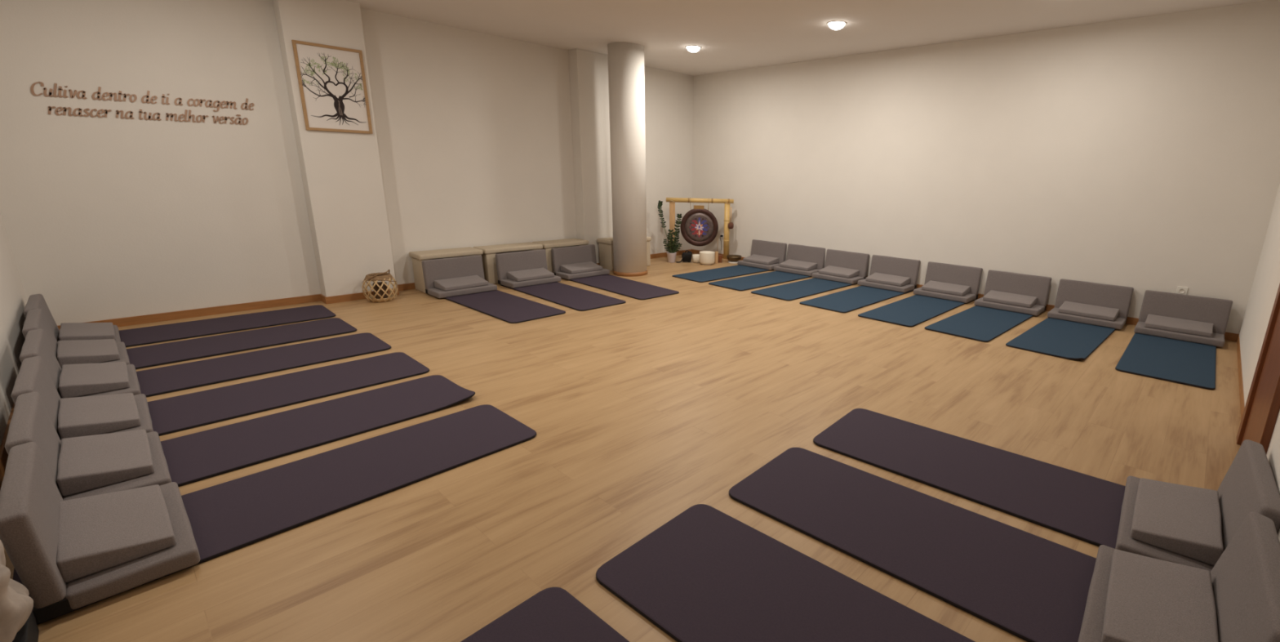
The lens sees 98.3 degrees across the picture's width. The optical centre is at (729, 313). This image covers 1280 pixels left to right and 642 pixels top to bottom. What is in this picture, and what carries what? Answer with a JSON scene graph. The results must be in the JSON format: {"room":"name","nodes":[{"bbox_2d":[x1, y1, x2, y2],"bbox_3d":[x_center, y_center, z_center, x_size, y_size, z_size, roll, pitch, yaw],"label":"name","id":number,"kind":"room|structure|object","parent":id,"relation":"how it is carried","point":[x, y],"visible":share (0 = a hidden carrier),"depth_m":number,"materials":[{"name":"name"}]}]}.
{"room":"yoga studio","nodes":[
{"label":"yoga studio","id":0,"kind":"room"},
{"bbox_2d":[0,213,26,446],"bbox_3d":[-2.893,-0.569,1.715,7.615,3.000,0.100,14,19,40],"label":"wall","id":1,"kind":"structure","parent":0,"point":[13,300],"depth_m":3.59,"materials":[{"name":"white paint"}]},
{"bbox_2d":[0,402,14,488],"bbox_3d":[-2.887,0.838,2.118,7.402,0.075,0.013,14,19,40],"label":"baseboard","id":2,"kind":"structure","parent":1,"relation":"attached to","point":[3,453],"depth_m":2.62,"materials":[{"name":"brown wood"}]},
{"bbox_2d":[0,0,693,325],"bbox_3d":[-3.180,-1.914,6.886,0.100,3.000,7.520,14,19,40],"label":"wall","id":3,"kind":"structure","parent":0,"point":[110,217],"depth_m":5.15,"materials":[{"name":"white paint"}]},
{"bbox_2d":[30,81,253,124],"bbox_3d":[-4.968,-1.796,4.736,0.006,0.257,1.340,14,19,40],"label":"wall lettering","id":4,"kind":"object","parent":3,"relation":"attached to","point":[202,117],"depth_m":4.68,"materials":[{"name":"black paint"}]},
{"bbox_2d":[272,0,396,297],"bbox_3d":[-4.058,-1.630,5.701,0.200,3.000,0.668,14,19,40],"label":"pilaster","id":5,"kind":"object","parent":3,"relation":"attached to","point":[341,175],"visible":0.76,"depth_m":5.64,"materials":[{"name":"white paint"}]},
{"bbox_2d":[291,40,373,133],"bbox_3d":[-3.953,-2.239,5.472,0.022,0.808,0.571,14,19,40],"label":"framed picture","id":6,"kind":"object","parent":5,"relation":"attached to","point":[331,79],"visible":1,"depth_m":5.46,"materials":[{"name":"white paper"}]},
{"bbox_2d":[57,248,692,330],"bbox_3d":[-3.099,-0.470,7.152,0.213,0.075,7.520,14,19,40],"label":"baseboard","id":7,"kind":"structure","parent":3,"relation":"attached to","point":[121,322],"depth_m":5.42,"materials":[{"name":"brown wood"}]},
{"bbox_2d":[568,48,613,262],"bbox_3d":[-1.785,-2.218,8.201,0.200,3.000,1.150,14,19,40],"label":"pilaster","id":8,"kind":"object","parent":3,"relation":"attached to","point":[588,70],"visible":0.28,"depth_m":7.80,"materials":[{"name":"white paint"}]},
{"bbox_2d":[0,253,1240,641],"bbox_3d":[-0.406,0.278,4.880,7.615,0.100,7.720,14,19,40],"label":"floor","id":9,"kind":"structure","parent":0,"point":[642,413],"depth_m":3.12,"materials":[{"name":"brown wood"}]},
{"bbox_2d":[17,602,39,641],"bbox_3d":[-2.119,0.986,1.562,0.286,0.105,0.166,14,19,40],"label":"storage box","id":10,"kind":"object","parent":9,"relation":"on","point":[29,630],"visible":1,"depth_m":1.65,"materials":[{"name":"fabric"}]},
{"bbox_2d":[0,543,24,641],"bbox_3d":[-2.110,0.810,1.512,0.274,0.256,0.183,14,19,40],"label":"crumpled cloth","id":11,"kind":"object","parent":10,"relation":"on","point":[11,601],"visible":1,"depth_m":1.53,"materials":[{"name":"beige fabric"}]},
{"bbox_2d":[119,304,335,346],"bbox_3d":[-4.638,0.120,4.836,0.610,0.015,1.830,14,19,40],"label":"yoga mat","id":12,"kind":"object","parent":9,"relation":"on","point":[184,330],"visible":0.68,"depth_m":4.88,"materials":[{"name":"purple plastic"}]},
{"bbox_2d":[22,293,120,342],"bbox_3d":[-5.051,0.064,4.225,0.671,0.386,0.413,14,19,40],"label":"chair","id":13,"kind":"object","parent":12,"relation":"on","point":[34,301],"visible":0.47,"depth_m":4.15,"materials":[{"name":"grey fabric"}]},
{"bbox_2d":[58,322,115,340],"bbox_3d":[-4.998,0.139,4.262,0.505,0.088,0.272,14,19,40],"label":"cushion","id":14,"kind":"object","parent":13,"relation":"on","point":[68,331],"visible":0.82,"depth_m":4.20,"materials":[{"name":"grey fabric"}]},
{"bbox_2d":[126,317,356,368],"bbox_3d":[-4.118,0.253,4.373,0.610,0.016,1.830,14,19,39],"label":"yoga mat","id":15,"kind":"object","parent":9,"relation":"on","point":[142,357],"visible":0.69,"depth_m":4.43,"materials":[{"name":"purple plastic"}]},
{"bbox_2d":[22,308,129,368],"bbox_3d":[-4.532,0.183,3.813,0.671,0.386,0.413,14,19,39],"label":"chair","id":16,"kind":"object","parent":15,"relation":"on","point":[35,318],"visible":0.35,"depth_m":3.74,"materials":[{"name":"grey fabric"}]},
{"bbox_2d":[57,338,119,367],"bbox_3d":[-4.516,0.257,3.855,0.505,0.088,0.272,13,19,39],"label":"cushion","id":17,"kind":"object","parent":16,"relation":"on","point":[77,351],"visible":0.94,"depth_m":3.77,"materials":[{"name":"grey fabric"}]},
{"bbox_2d":[136,332,391,396],"bbox_3d":[-3.550,0.378,3.947,0.610,0.015,1.830,14,19,40],"label":"yoga mat","id":18,"kind":"object","parent":9,"relation":"on","point":[168,379],"visible":0.64,"depth_m":3.99,"materials":[{"name":"purple plastic"}]},
{"bbox_2d":[18,328,141,398],"bbox_3d":[-3.971,0.313,3.368,0.671,0.386,0.407,14,19,40],"label":"chair","id":19,"kind":"object","parent":18,"relation":"on","point":[36,343],"visible":0.34,"depth_m":3.27,"materials":[{"name":"grey fabric"}]},
{"bbox_2d":[58,361,129,398],"bbox_3d":[-3.945,0.388,3.404,0.505,0.088,0.272,14,19,40],"label":"cushion","id":20,"kind":"object","parent":19,"relation":"on","point":[82,379],"visible":0.98,"depth_m":3.32,"materials":[{"name":"grey fabric"}]},
{"bbox_2d":[13,404,536,624],"bbox_3d":[-1.879,0.778,2.564,0.610,0.015,1.830,13,19,39],"label":"yoga mat","id":21,"kind":"object","parent":9,"relation":"on","point":[226,517],"visible":0.7,"depth_m":2.56,"materials":[{"name":"purple plastic"}]},
{"bbox_2d":[0,441,199,623],"bbox_3d":[-2.311,0.704,2.022,0.671,0.386,0.401,14,19,39],"label":"chair","id":22,"kind":"object","parent":21,"relation":"on","point":[30,498],"visible":0.74,"depth_m":1.82,"materials":[{"name":"grey fabric"}]},
{"bbox_2d":[57,484,176,582],"bbox_3d":[-2.295,0.782,2.045,0.505,0.088,0.272,13,19,39],"label":"cushion","id":23,"kind":"object","parent":22,"relation":"on","point":[96,532],"visible":0.93,"depth_m":1.98,"materials":[{"name":"grey fabric"}]},
{"bbox_2d":[147,351,429,435],"bbox_3d":[-2.982,0.514,3.477,0.610,0.015,1.830,14,19,40],"label":"yoga mat","id":24,"kind":"object","parent":9,"relation":"on","point":[193,410],"visible":0.72,"depth_m":3.51,"materials":[{"name":"purple plastic"}]},
{"bbox_2d":[10,355,153,440],"bbox_3d":[-3.401,0.448,2.901,0.671,0.386,0.407,14,19,40],"label":"chair","id":25,"kind":"object","parent":24,"relation":"on","point":[33,375],"visible":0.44,"depth_m":2.81,"materials":[{"name":"grey fabric"}]},
{"bbox_2d":[57,392,141,439],"bbox_3d":[-3.370,0.526,2.928,0.505,0.088,0.272,14,19,39],"label":"cushion","id":26,"kind":"object","parent":25,"relation":"on","point":[78,416],"visible":0.88,"depth_m":2.85,"materials":[{"name":"grey fabric"}]},
{"bbox_2d":[160,374,475,486],"bbox_3d":[-2.434,0.631,3.020,0.610,0.044,1.830,14,19,39],"label":"yoga mat","id":27,"kind":"object","parent":9,"relation":"on","point":[193,457],"visible":0.66,"depth_m":3.04,"materials":[{"name":"purple plastic"}]},
{"bbox_2d":[4,391,171,500],"bbox_3d":[-2.856,0.576,2.461,0.671,0.386,0.401,14,19,39],"label":"chair","id":28,"kind":"object","parent":27,"relation":"on","point":[30,421],"visible":0.44,"depth_m":2.35,"materials":[{"name":"grey fabric"}]},
{"bbox_2d":[57,428,154,495],"bbox_3d":[-2.850,0.649,2.504,0.505,0.088,0.272,14,19,40],"label":"cushion","id":29,"kind":"object","parent":28,"relation":"on","point":[90,461],"visible":1,"depth_m":2.43,"materials":[{"name":"grey fabric"}]},
{"bbox_2d":[361,269,397,302],"bbox_3d":[-3.788,-0.305,5.924,0.328,0.337,0.329,7,15,20],"label":"lantern","id":30,"kind":"object","parent":9,"relation":"on","point":[380,289],"visible":1,"depth_m":5.87,"materials":[{"name":"beige wicker"}]},
{"bbox_2d":[408,246,482,293],"bbox_3d":[-3.408,-0.538,6.628,0.347,0.452,0.732,14,19,40],"label":"bench","id":31,"kind":"object","parent":9,"relation":"on","point":[418,256],"visible":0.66,"depth_m":6.41,"materials":[{"name":"beige wood"}]},
{"bbox_2d":[444,289,565,323],"bbox_3d":[-2.562,-0.124,5.987,1.830,0.016,0.610,13,19,38],"label":"yoga mat","id":32,"kind":"object","parent":9,"relation":"on","point":[508,308],"visible":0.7,"depth_m":5.79,"materials":[{"name":"purple plastic"}]},
{"bbox_2d":[421,254,497,297],"bbox_3d":[-3.135,-0.442,6.369,0.407,0.386,0.671,14,19,40],"label":"chair","id":33,"kind":"object","parent":32,"relation":"on","point":[433,269],"visible":0.72,"depth_m":6.35,"materials":[{"name":"grey fabric"}]},
{"bbox_2d":[434,275,488,290],"bbox_3d":[-3.121,-0.359,6.376,0.272,0.088,0.505,13,18,38],"label":"cushion","id":34,"kind":"object","parent":33,"relation":"on","point":[454,283],"visible":1,"depth_m":6.32,"materials":[{"name":"grey fabric"}]},
{"bbox_2d":[473,241,542,284],"bbox_3d":[-2.890,-0.671,7.196,0.347,0.452,0.792,14,19,40],"label":"bench","id":35,"kind":"object","parent":9,"relation":"on","point":[488,257],"visible":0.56,"depth_m":6.91,"materials":[{"name":"beige wood"}]},
{"bbox_2d":[460,586,629,641],"bbox_3d":[-0.106,1.181,1.183,1.830,0.015,0.610,13,18,37],"label":"yoga mat","id":36,"kind":"object","parent":9,"relation":"on","point":[553,614],"visible":1,"depth_m":1.78,"materials":[{"name":"purple plastic"}]},
{"bbox_2d":[532,238,588,272],"bbox_3d":[-2.383,-0.803,7.754,0.348,0.454,0.702,14,19,40],"label":"bench","id":37,"kind":"object","parent":9,"relation":"on","point":[547,245],"visible":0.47,"depth_m":7.52,"materials":[{"name":"beige wood"}]},
{"bbox_2d":[501,281,626,311],"bbox_3d":[-2.024,-0.248,6.519,1.830,0.015,0.610,14,19,40],"label":"yoga mat","id":38,"kind":"object","parent":9,"relation":"on","point":[567,295],"visible":0.84,"depth_m":6.33,"materials":[{"name":"purple plastic"}]},
{"bbox_2d":[494,248,560,288],"bbox_3d":[-2.558,-0.582,6.967,0.407,0.386,0.671,14,19,39],"label":"chair","id":39,"kind":"object","parent":38,"relation":"on","point":[506,262],"visible":0.74,"depth_m":6.94,"materials":[{"name":"grey fabric"}]},
{"bbox_2d":[506,267,554,281],"bbox_3d":[-2.533,-0.500,6.979,0.272,0.088,0.505,14,19,40],"label":"cushion","id":40,"kind":"object","parent":39,"relation":"on","point":[540,273],"visible":1,"depth_m":6.92,"materials":[{"name":"grey fabric"}]},
{"bbox_2d":[560,274,679,299],"bbox_3d":[-1.471,-0.380,7.084,1.830,0.015,0.610,14,19,41],"label":"yoga mat","id":41,"kind":"object","parent":9,"relation":"on","point":[618,285],"visible":0.8,"depth_m":6.90,"materials":[{"name":"purple plastic"}]},
{"bbox_2d":[551,244,609,279],"bbox_3d":[-2.054,-0.721,7.558,0.407,0.386,0.671,14,19,40],"label":"chair","id":42,"kind":"object","parent":41,"relation":"on","point":[584,253],"visible":0.78,"depth_m":7.53,"materials":[{"name":"grey fabric"}]},
{"bbox_2d":[560,261,602,273],"bbox_3d":[-2.043,-0.636,7.555,0.272,0.088,0.505,14,19,39],"label":"cushion","id":43,"kind":"object","parent":42,"relation":"on","point":[575,268],"visible":1,"depth_m":7.49,"materials":[{"name":"grey fabric"}]},
{"bbox_2d":[596,235,651,271],"bbox_3d":[-1.594,-0.930,8.324,0.348,0.452,0.780,14,19,40],"label":"bench","id":44,"kind":"object","parent":9,"relation":"on","point":[606,255],"visible":0.44,"depth_m":8.05,"materials":[{"name":"beige wood"}]},
{"bbox_2d":[607,42,647,272],"bbox_3d":[-1.391,-2.030,7.510,0.470,3.000,0.470,14,19,40],"label":"column","id":45,"kind":"structure","parent":9,"relation":"on","point":[626,73],"depth_m":7.30,"materials":[{"name":"white paint"}]},
{"bbox_2d":[613,269,647,276],"bbox_3d":[-1.428,-0.603,7.879,0.486,0.052,0.486,14,19,40],"label":"baseboard","id":46,"kind":"structure","parent":45,"relation":"attached to","point":[619,273],"depth_m":7.67,"materials":[{"name":"brown wood"}]},
{"bbox_2d":[657,200,682,262],"bbox_3d":[-0.965,-1.314,8.812,0.396,0.984,0.162,0,15,-7],"label":"potted plant","id":47,"kind":"object","parent":9,"relation":"on","point":[672,246],"visible":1,"depth_m":8.83,"materials":[{"name":"green plant"}]},
{"bbox_2d":[675,249,692,262],"bbox_3d":[-0.745,-0.933,8.945,0.283,0.206,0.146,-2,15,-14],"label":"bag","id":48,"kind":"object","parent":9,"relation":"on","point":[686,256],"visible":1,"depth_m":8.90,"materials":[{"name":"black fabric"}]},
{"bbox_2d":[692,253,699,262],"bbox_3d":[-0.532,-0.898,8.963,0.164,0.125,0.164,14,19,40],"label":"crystal bowl","id":49,"kind":"object","parent":9,"relation":"on","point":[695,257],"visible":0.71,"depth_m":8.90,"materials":[{"name":"beige glass"}]},
{"bbox_2d":[666,197,733,262],"bbox_3d":[-0.498,-1.377,9.015,1.095,1.028,0.120,1,15,-3],"label":"stand","id":50,"kind":"object","parent":9,"relation":"on","point":[672,201],"visible":0.81,"depth_m":8.91,"materials":[{"name":"brown wood"}]},
{"bbox_2d":[680,197,718,246],"bbox_3d":[-0.499,-1.498,8.983,0.624,0.792,0.094,1,15,-3],"label":"gong","id":51,"kind":"object","parent":50,"relation":"hanging from","point":[699,227],"visible":1,"depth_m":8.99,"materials":[{"name":"brown metal"}]},
{"bbox_2d":[728,206,733,228],"bbox_3d":[0.019,-1.558,8.932,0.092,0.355,0.092,14,19,40],"label":"mallet","id":52,"kind":"object","parent":50,"relation":"hanging from","point":[731,224],"visible":1,"depth_m":8.93,"materials":[{"name":"brown wood"}]},
{"bbox_2d":[699,250,715,265],"bbox_3d":[-0.367,-0.892,8.814,0.252,0.197,0.252,14,19,40],"label":"bowl","id":53,"kind":"object","parent":9,"relation":"on","point":[706,257],"visible":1,"depth_m":8.72,"materials":[{"name":"white glass"}]},
{"bbox_2d":[715,238,718,262],"bbox_3d":[-0.213,-1.020,8.919,0.048,0.400,0.040,1,15,-3],"label":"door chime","id":54,"kind":"object","parent":9,"relation":"on","point":[716,252],"visible":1,"depth_m":8.92,"materials":[{"name":"brown wood"}]},
{"bbox_2d":[718,254,721,262],"bbox_3d":[-0.176,-0.907,9.042,0.090,0.120,0.080,1,15,-3],"label":"wooden box","id":55,"kind":"object","parent":9,"relation":"on","point":[719,255],"visible":0.75,"depth_m":9.01,"materials":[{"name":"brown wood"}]},
{"bbox_2d":[672,264,773,282],"bbox_3d":[0.013,-0.629,8.194,0.610,0.016,1.830,14,19,41],"label":"yoga mat","id":56,"kind":"object","parent":9,"relation":"on","point":[713,274],"visible":0.7,"depth_m":7.97,"materials":[{"name":"blue plastic"}]},
{"bbox_2d":[737,239,786,270],"bbox_3d":[0.510,-0.940,8.657,0.671,0.385,0.425,14,19,40],"label":"chair","id":57,"kind":"object","parent":56,"relation":"on","point":[773,249],"visible":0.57,"depth_m":8.65,"materials":[{"name":"grey fabric"}]},
{"bbox_2d":[743,253,778,264],"bbox_3d":[0.489,-0.856,8.655,0.505,0.088,0.272,14,19,40],"label":"cushion","id":58,"kind":"object","parent":57,"relation":"on","point":[765,260],"visible":1,"depth_m":8.59,"materials":[{"name":"grey fabric"}]},
{"bbox_2d":[726,254,742,263],"bbox_3d":[0.070,-0.893,9.021,0.250,0.117,0.250,14,19,40],"label":"metal bowl","id":59,"kind":"object","parent":9,"relation":"on","point":[733,259],"visible":0.92,"depth_m":8.95,"materials":[{"name":"brown metal"}]},
{"bbox_2d":[708,271,812,290],"bbox_3d":[0.549,-0.494,7.725,0.610,0.016,1.830,15,20,41],"label":"yoga mat","id":60,"kind":"object","parent":9,"relation":"on","point":[760,280],"visible":0.76,"depth_m":7.52,"materials":[{"name":"blue plastic"}]},
{"bbox_2d":[773,243,825,275],"bbox_3d":[1.057,-0.815,8.230,0.671,0.385,0.425,13,19,39],"label":"chair","id":61,"kind":"object","parent":60,"relation":"on","point":[795,251],"visible":0.62,"depth_m":8.23,"materials":[{"name":"grey fabric"}]},
{"bbox_2d":[779,259,817,270],"bbox_3d":[1.024,-0.733,8.231,0.505,0.088,0.272,13,18,38],"label":"cushion","id":62,"kind":"object","parent":61,"relation":"on","point":[793,264],"visible":1,"depth_m":8.17,"materials":[{"name":"grey fabric"}]},
{"bbox_2d":[595,503,975,641],"bbox_3d":[0.386,1.063,1.688,1.830,0.015,0.610,13,18,37],"label":"yoga mat","id":63,"kind":"object","parent":9,"relation":"on","point":[705,574],"visible":1,"depth_m":1.93,"materials":[{"name":"purple plastic"}]},
{"bbox_2d":[751,277,857,300],"bbox_3d":[1.088,-0.361,7.266,0.610,0.015,1.830,14,19,41],"label":"yoga mat","id":64,"kind":"object","parent":9,"relation":"on","point":[807,287],"visible":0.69,"depth_m":7.04,"materials":[{"name":"blue plastic"}]},
{"bbox_2d":[812,248,869,284],"bbox_3d":[1.561,-0.674,7.737,0.671,0.385,0.425,14,19,40],"label":"chair","id":65,"kind":"object","parent":64,"relation":"on","point":[844,259],"visible":0.72,"depth_m":7.73,"materials":[{"name":"grey fabric"}]},
{"bbox_2d":[818,265,859,278],"bbox_3d":[1.538,-0.593,7.742,0.505,0.088,0.272,15,19,41],"label":"cushion","id":66,"kind":"object","parent":65,"relation":"on","point":[830,270],"visible":1,"depth_m":7.68,"materials":[{"name":"grey fabric"}]},
{"bbox_2d":[799,285,913,312],"bbox_3d":[1.627,-0.219,6.769,0.610,0.016,1.830,14,19,40],"label":"yoga mat","id":67,"kind":"object","parent":9,"relation":"on","point":[858,297],"visible":0.8,"depth_m":6.55,"materials":[{"name":"blue plastic"}]},
{"bbox_2d":[857,254,920,292],"bbox_3d":[2.112,-0.542,7.280,0.671,0.385,0.425,14,19,40],"label":"chair","id":68,"kind":"object","parent":67,"relation":"on","point":[904,267],"visible":0.73,"depth_m":7.28,"materials":[{"name":"grey fabric"}]},
{"bbox_2d":[865,272,910,286],"bbox_3d":[2.095,-0.456,7.268,0.505,0.088,0.272,14,19,40],"label":"cushion","id":69,"kind":"object","parent":68,"relation":"on","point":[891,279],"visible":1,"depth_m":7.21,"materials":[{"name":"grey fabric"}]},
{"bbox_2d":[728,447,1096,641],"bbox_3d":[0.875,0.938,2.219,1.830,0.016,0.610,13,18,37],"label":"yoga mat","id":70,"kind":"object","parent":9,"relation":"on","point":[1031,587],"visible":0.89,"depth_m":2.22,"materials":[{"name":"purple plastic"}]},
{"bbox_2d":[1077,511,1279,641],"bbox_3d":[1.420,0.874,1.735,0.442,0.385,0.671,13,18,37],"label":"chair","id":71,"kind":"object","parent":70,"relation":"on","point":[1246,575],"visible":0.66,"depth_m":1.68,"materials":[{"name":"grey fabric"}]},
{"bbox_2d":[1101,549,1218,641],"bbox_3d":[1.391,0.946,1.775,0.272,0.088,0.505,12,18,36],"label":"cushion","id":72,"kind":"object","parent":71,"relation":"on","point":[1148,599],"visible":1,"depth_m":1.75,"materials":[{"name":"grey fabric"}]},
{"bbox_2d":[857,294,973,326],"bbox_3d":[2.183,-0.079,6.282,0.610,0.016,1.830,14,19,40],"label":"yoga mat","id":73,"kind":"object","parent":9,"relation":"on","point":[913,310],"visible":0.76,"depth_m":6.06,"materials":[{"name":"blue plastic"}]},
{"bbox_2d":[913,261,982,302],"bbox_3d":[2.700,-0.401,6.793,0.671,0.385,0.425,14,19,40],"label":"chair","id":74,"kind":"object","parent":73,"relation":"on","point":[970,276],"visible":0.82,"depth_m":6.79,"materials":[{"name":"grey fabric"}]},
{"bbox_2d":[921,280,970,295],"bbox_3d":[2.675,-0.317,6.787,0.505,0.088,0.272,14,19,39],"label":"cushion","id":75,"kind":"object","parent":74,"relation":"on","point":[931,286],"visible":1,"depth_m":6.73,"materials":[{"name":"grey fabric"}]},
{"bbox_2d":[813,408,1125,548],"bbox_3d":[1.350,0.816,2.741,1.830,0.015,0.610,12,18,36],"label":"yoga mat","id":76,"kind":"object","parent":9,"relation":"on","point":[1079,505],"visible":0.66,"depth_m":2.75,"materials":[{"name":"purple plastic"}]},
{"bbox_2d":[1115,439,1279,571],"bbox_3d":[1.897,0.753,2.248,0.428,0.385,0.671,13,18,37],"label":"chair","id":77,"kind":"object","parent":76,"relation":"on","point":[1248,485],"visible":0.4,"depth_m":2.13,"materials":[{"name":"grey fabric"}]},
{"bbox_2d":[1129,477,1223,565],"bbox_3d":[1.854,0.829,2.275,0.272,0.088,0.505,13,18,38],"label":"cushion","id":78,"kind":"object","parent":77,"relation":"on","point":[1184,520],"visible":0.91,"depth_m":2.19,"materials":[{"name":"grey fabric"}]},
{"bbox_2d":[924,305,1034,342],"bbox_3d":[2.753,0.051,5.836,0.610,0.015,1.830,15,19,41],"label":"yoga mat","id":79,"kind":"object","parent":9,"relation":"on","point":[984,324],"visible":0.7,"depth_m":5.59,"materials":[{"name":"blue plastic"}]},
{"bbox_2d":[974,269,1051,315],"bbox_3d":[3.237,-0.253,6.271,0.671,0.385,0.425,14,19,40],"label":"chair","id":80,"kind":"object","parent":79,"relation":"on","point":[1038,286],"visible":0.82,"depth_m":6.27,"materials":[{"name":"grey fabric"}]},
{"bbox_2d":[982,289,1036,307],"bbox_3d":[3.208,-0.171,6.276,0.505,0.088,0.272,14,19,40],"label":"cushion","id":81,"kind":"object","parent":80,"relation":"on","point":[997,296],"visible":1,"depth_m":6.23,"materials":[{"name":"grey fabric"}]},
{"bbox_2d":[1005,317,1115,359],"bbox_3d":[3.317,0.178,5.360,0.610,0.035,1.830,15,19,41],"label":"yoga mat","id":82,"kind":"object","parent":9,"relation":"on","point":[1068,340],"visible":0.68,"depth_m":5.13,"materials":[{"name":"blue plastic"}]},
{"bbox_2d":[1047,278,1133,328],"bbox_3d":[3.813,-0.116,5.801,0.671,0.385,0.425,14,19,39],"label":"chair","id":83,"kind":"object","parent":82,"relation":"on","point":[1115,296],"visible":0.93,"depth_m":5.82,"materials":[{"name":"grey fabric"}]},
{"bbox_2d":[1057,301,1119,320],"bbox_3d":[3.792,-0.031,5.792,0.505,0.088,0.272,14,19,40],"label":"cushion","id":84,"kind":"object","parent":83,"relation":"on","point":[1067,307],"visible":1,"depth_m":5.75,"materials":[{"name":"grey fabric"}]},
{"bbox_2d":[1115,332,1216,389],"bbox_3d":[3.888,0.340,4.831,0.610,0.016,1.830,14,19,39],"label":"yoga mat","id":85,"kind":"object","parent":9,"relation":"on","point":[1181,362],"visible":0.77,"depth_m":4.57,"materials":[{"name":"blue plastic"}]},
{"bbox_2d":[1133,289,1232,346],"bbox_3d":[4.373,0.030,5.290,0.671,0.385,0.425,14,19,39],"label":"chair","id":86,"kind":"object","parent":85,"relation":"on","point":[1215,311],"visible":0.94,"depth_m":5.30,"materials":[{"name":"grey fabric"}]},
{"bbox_2d":[1144,314,1213,337],"bbox_3d":[4.337,0.112,5.294,0.505,0.088,0.272,13,19,39],"label":"cushion","id":87,"kind":"object","parent":86,"relation":"on","point":[1157,322],"visible":1,"depth_m":5.25,"materials":[{"name":"grey fabric"}]},
{"bbox_2d":[346,0,1268,75],"bbox_3d":[-0.329,-2.723,4.104,7.615,0.100,7.720,14,19,40],"label":"ceiling","id":88,"kind":"structure","parent":0,"point":[731,35],"depth_m":5.79,"materials":[{"name":"paint"}]},
{"bbox_2d":[684,45,701,52],"bbox_3d":[-0.473,-3.415,7.090,0.210,0.062,0.210,14,19,40],"label":"ceiling lamp","id":89,"kind":"object","parent":88,"relation":"attached to","point":[691,48],"visible":1,"depth_m":7.04,"materials":[{"name":"beige"}]},
{"bbox_2d":[826,20,846,30],"bbox_3d":[1.131,-3.041,5.802,0.210,0.062,0.210,14,19,40],"label":"ceiling lamp","id":90,"kind":"object","parent":88,"relation":"attached to","point":[836,24],"visible":1,"depth_m":5.75,"materials":[{"name":"beige"}]},
{"bbox_2d":[828,22,844,30],"bbox_3d":[1.131,-3.039,5.802,0.172,0.058,0.172,14,19,40],"label":"diffuser","id":91,"kind":"object","parent":90,"relation":"attached to","point":[833,25],"depth_m":5.75,"materials":[{"name":"white plastic"}]},
{"bbox_2d":[692,0,1279,333],"bbox_3d":[2.157,-1.876,7.269,7.615,3.000,0.100,14,19,40],"label":"wall","id":92,"kind":"structure","parent":0,"point":[1140,153],"depth_m":6.14,"materials":[{"name":"white paint"}]},
{"bbox_2d":[720,233,724,249],"bbox_3d":[-0.148,-1.228,9.405,0.084,0.292,0.064,14,19,40],"label":"wall socket","id":93,"kind":"object","parent":92,"relation":"attached to","point":[722,236],"visible":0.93,"depth_m":9.39,"materials":[{"name":"white plastic"}]},
{"bbox_2d":[692,248,1238,341],"bbox_3d":[2.088,-0.450,7.590,7.402,0.075,0.013,14,19,40],"label":"baseboard","id":94,"kind":"structure","parent":92,"relation":"attached to","point":[1228,335],"depth_m":5.77,"materials":[{"name":"brown wood"}]},
{"bbox_2d":[1176,286,1188,294],"bbox_3d":[4.501,-0.224,5.449,0.084,0.084,0.014,14,19,40],"label":"wall socket","id":95,"kind":"object","parent":92,"relation":"attached to","point":[1180,290],"visible":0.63,"depth_m":5.44,"materials":[{"name":"white plastic"}]},
{"bbox_2d":[1239,183,1279,538],"bbox_3d":[2.444,-0.531,2.098,0.100,3.000,7.520,14,19,40],"label":"wall","id":96,"kind":"structure","parent":0,"point":[1266,282],"depth_m":3.98,"materials":[{"name":"white paint"}]},
{"bbox_2d":[1236,333,1244,419],"bbox_3d":[2.369,0.875,2.497,0.005,0.075,7.494,14,19,40],"label":"baseboard","id":97,"kind":"structure","parent":96,"relation":"attached to","point":[1239,362],"depth_m":4.09,"materials":[{"name":"brown wood"}]},
{"bbox_2d":[1236,283,1279,453],"bbox_3d":[2.692,-0.217,2.604,0.059,2.150,1.040,14,19,40],"label":"door","id":98,"kind":"structure","parent":96,"relation":"in","point":[1262,406],"depth_m":2.85,"materials":[{"name":"brown wood"}]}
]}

